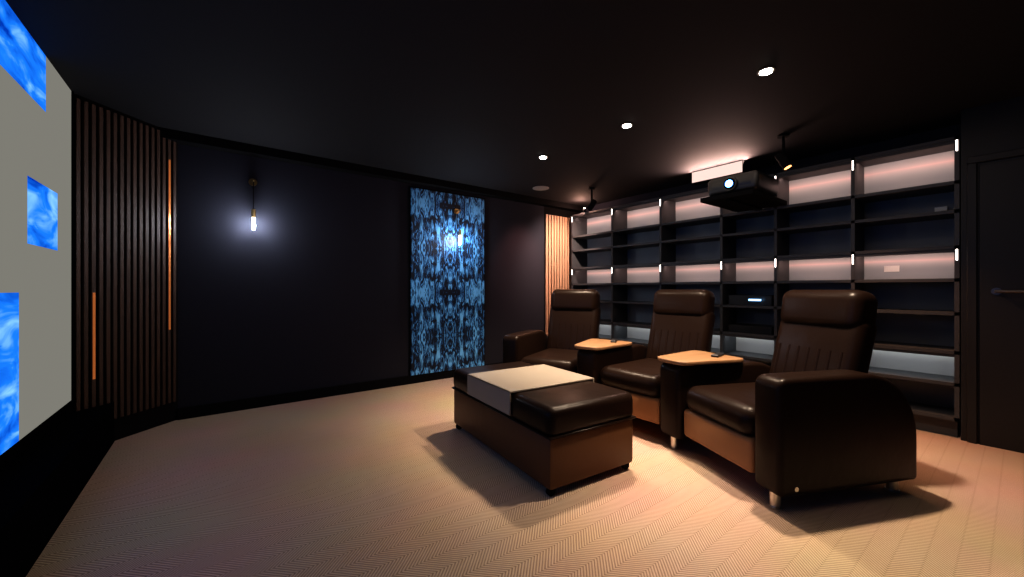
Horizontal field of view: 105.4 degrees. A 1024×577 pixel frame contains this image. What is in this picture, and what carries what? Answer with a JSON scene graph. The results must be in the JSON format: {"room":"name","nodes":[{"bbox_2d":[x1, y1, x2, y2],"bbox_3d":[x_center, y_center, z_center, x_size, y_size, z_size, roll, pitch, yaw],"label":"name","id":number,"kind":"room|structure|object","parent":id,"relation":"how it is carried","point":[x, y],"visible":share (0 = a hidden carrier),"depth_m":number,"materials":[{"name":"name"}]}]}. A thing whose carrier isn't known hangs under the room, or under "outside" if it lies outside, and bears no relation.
{"room":"home theater","nodes":[
{"label":"home theater","id":0,"kind":"room"},
{"bbox_2d":[0,409,67,469],"bbox_3d":[-1.646,-0.100,0.758,0.100,2.500,5.800,0,0,-37],"label":"wall","id":1,"kind":"structure","parent":0,"point":[5,462],"depth_m":2.14,"materials":[{"name":"black paint"}]},
{"bbox_2d":[0,0,73,463],"bbox_3d":[-1.830,-0.278,1.108,0.030,2.135,3.940,0,0,-37],"label":"screen frame","id":2,"kind":"object","parent":1,"relation":"attached to","point":[37,105],"visible":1,"depth_m":2.10,"materials":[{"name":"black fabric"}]},
{"bbox_2d":[68,94,177,440],"bbox_3d":[-2.985,-0.100,3.044,0.048,2.500,0.764,0,0,8],"label":"wall slats","id":3,"kind":"object","parent":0,"point":[126,174],"depth_m":3.01,"materials":[{"name":"brown wood"}]},
{"bbox_2d":[178,144,543,407],"bbox_3d":[-1.142,-0.100,4.850,5.860,2.500,0.100,0,0,-37],"label":"wall","id":4,"kind":"structure","parent":0,"point":[314,296],"depth_m":4.01,"materials":[{"name":"black paint"}]},
{"bbox_2d":[248,178,256,229],"bbox_3d":[-2.460,-0.803,3.708,0.070,0.503,0.117,0,0,-37],"label":"pendant lamp","id":5,"kind":"object","parent":4,"relation":"attached to","point":[252,182],"visible":1,"depth_m":3.67,"materials":[{"name":"white glass"}]},
{"bbox_2d":[177,362,502,419],"bbox_3d":[-1.212,1.100,4.718,4.310,0.100,0.025,0,0,-37],"label":"baseboard","id":6,"kind":"structure","parent":4,"relation":"attached to","point":[276,399],"depth_m":3.99,"materials":[{"name":"black"}]},
{"bbox_2d":[158,127,585,212],"bbox_3d":[-1.076,-1.310,4.762,5.660,0.080,0.120,0,0,-37],"label":"crown molding","id":7,"kind":"structure","parent":4,"relation":"attached to","point":[180,137],"depth_m":4.14,"materials":[{"name":"black"}]},
{"bbox_2d":[409,186,484,375],"bbox_3d":[-0.803,-0.085,5.023,1.082,2.302,0.031,0,0,-37],"label":"art panel","id":8,"kind":"object","parent":4,"relation":"attached to","point":[447,277],"visible":0.96,"depth_m":4.97,"materials":[{"name":"fabric"}]},
{"bbox_2d":[454,209,460,244],"bbox_3d":[-0.689,-0.796,5.013,0.070,0.478,0.117,0,0,-37],"label":"pendant lamp","id":9,"kind":"object","parent":8,"relation":"attached to","point":[456,211],"visible":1,"depth_m":4.97,"materials":[{"name":"white glass"}]},
{"bbox_2d":[5,0,1023,206],"bbox_3d":[0.645,-1.400,2.503,5.860,0.100,6.000,0,0,-37],"label":"ceiling","id":10,"kind":"structure","parent":0,"point":[469,92],"depth_m":2.50,"materials":[{"name":"grey paint"}]},
{"bbox_2d":[533,186,548,190],"bbox_3d":[0.387,-1.344,5.235,0.220,0.010,0.220,0,0,-37],"label":"speaker","id":11,"kind":"object","parent":10,"relation":"attached to","point":[539,188],"visible":1,"depth_m":5.22},
{"bbox_2d":[538,155,547,158],"bbox_3d":[0.320,-1.345,4.003,0.096,0.008,0.096,0,0,-37],"label":"recessed light","id":12,"kind":"object","parent":10,"relation":"in","point":[542,156],"visible":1,"depth_m":3.99,"materials":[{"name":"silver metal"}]},
{"bbox_2d":[587,187,596,210],"bbox_3d":[1.073,-1.199,5.242,0.089,0.300,0.155,0,0,-28],"label":"spotlight","id":13,"kind":"object","parent":10,"relation":"attached to","point":[593,202],"visible":1,"depth_m":5.23,"materials":[{"name":"black metal"}]},
{"bbox_2d":[621,123,632,127],"bbox_3d":[0.950,-1.345,3.225,0.096,0.008,0.096,0,0,-37],"label":"recessed light","id":14,"kind":"object","parent":10,"relation":"in","point":[625,125],"visible":1,"depth_m":3.21,"materials":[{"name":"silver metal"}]},
{"bbox_2d":[691,160,746,184],"bbox_3d":[2.290,-1.282,4.334,0.102,0.134,0.560,0,0,-37],"label":"panel","id":15,"kind":"object","parent":10,"relation":"attached to","point":[703,176],"visible":0.93,"depth_m":4.28,"materials":[{"name":"white plastic"}]},
{"bbox_2d":[757,67,774,75],"bbox_3d":[1.576,-1.345,2.420,0.096,0.008,0.096,0,0,-37],"label":"recessed light","id":16,"kind":"object","parent":10,"relation":"in","point":[765,71],"visible":1,"depth_m":2.41,"materials":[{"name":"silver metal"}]},
{"bbox_2d":[775,133,791,169],"bbox_3d":[2.382,-1.196,3.424,0.090,0.308,0.126,0,0,-37],"label":"spotlight","id":17,"kind":"object","parent":10,"relation":"attached to","point":[782,159],"visible":1,"depth_m":3.41,"materials":[{"name":"black metal"}]},
{"bbox_2d":[26,377,1023,576],"bbox_3d":[0.645,1.200,2.503,5.860,0.100,6.000,0,0,-37],"label":"floor","id":18,"kind":"structure","parent":0,"point":[384,482],"depth_m":2.03,"materials":[{"name":"carpet"}]},
{"bbox_2d":[0,402,113,576],"bbox_3d":[-1.417,1.000,0.705,0.200,0.300,5.440,0,0,-37],"label":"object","id":19,"kind":"structure","parent":18,"relation":"on","point":[42,483],"depth_m":1.86,"materials":[{"name":"black fabric"}]},
{"bbox_2d":[452,361,635,496],"bbox_3d":[0.145,0.895,2.838,0.720,0.509,1.314,0,0,-32],"label":"ottoman","id":20,"kind":"object","parent":18,"relation":"on","point":[560,427],"visible":1,"depth_m":2.39,"materials":[{"name":"brown leather"}]},
{"bbox_2d":[503,289,600,372],"bbox_3d":[0.455,0.579,4.106,0.768,1.142,0.983,0,0,28],"label":"recliner","id":21,"kind":"object","parent":18,"relation":"on","point":[575,314],"visible":0.62,"depth_m":4.22,"materials":[{"name":"brown leather"}]},
{"bbox_2d":[574,339,646,383],"bbox_3d":[0.939,0.819,3.772,0.572,0.662,0.940,0,0,40],"label":"console","id":22,"kind":"object","parent":18,"relation":"on","point":[593,355],"visible":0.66,"depth_m":3.48,"materials":[{"name":"black leather"}]},
{"bbox_2d":[600,289,714,423],"bbox_3d":[1.294,0.514,3.422,0.982,1.012,0.588,0,0,-37],"label":"recliner","id":23,"kind":"object","parent":18,"relation":"on","point":[683,320],"visible":0.77,"depth_m":3.43,"materials":[{"name":"brown leather"}]},
{"bbox_2d":[657,350,769,448],"bbox_3d":[1.537,0.819,2.987,0.940,0.662,0.572,0,0,-25],"label":"console","id":24,"kind":"object","parent":18,"relation":"on","point":[681,371],"visible":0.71,"depth_m":2.78,"materials":[{"name":"black leather"}]},
{"bbox_2d":[571,136,960,436],"bbox_3d":[2.313,-0.006,4.685,0.359,2.313,4.056,0,0,-37],"label":"shelving unit","id":25,"kind":"object","parent":18,"relation":"on","point":[886,225],"visible":0.77,"depth_m":3.85,"materials":[{"name":"grey wood"}]},
{"bbox_2d":[700,170,786,211],"bbox_3d":[2.263,-0.920,3.779,0.818,0.230,0.490,0,0,-37],"label":"projector","id":26,"kind":"object","parent":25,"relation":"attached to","point":[756,190],"visible":1,"depth_m":3.58,"materials":[{"name":"black plastic"}]},
{"bbox_2d":[684,290,916,509],"bbox_3d":[1.730,0.579,2.432,0.983,1.142,0.768,0,0,-12],"label":"recliner","id":27,"kind":"object","parent":18,"relation":"on","point":[818,421],"visible":1,"depth_m":2.11,"materials":[{"name":"brown leather"}]},
{"bbox_2d":[544,206,579,335],"bbox_3d":[0.817,-0.100,6.279,0.810,2.500,0.046,0,0,-37],"label":"wall slats","id":28,"kind":"object","parent":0,"point":[557,222],"depth_m":6.15,"materials":[{"name":"brown wood"}]},
{"bbox_2d":[581,124,960,212],"bbox_3d":[2.936,-0.100,4.248,0.100,2.500,5.800,0,0,-37],"label":"wall","id":29,"kind":"structure","parent":0,"point":[955,130],"depth_m":3.85,"materials":[{"name":"black paint"}]},
{"bbox_2d":[961,96,1023,452],"bbox_3d":[4.001,-0.100,2.413,0.430,2.500,1.590,0,0,-37],"label":"wall","id":30,"kind":"structure","parent":0,"point":[992,134],"depth_m":2.83,"materials":[{"name":"black paint"}]}
]}

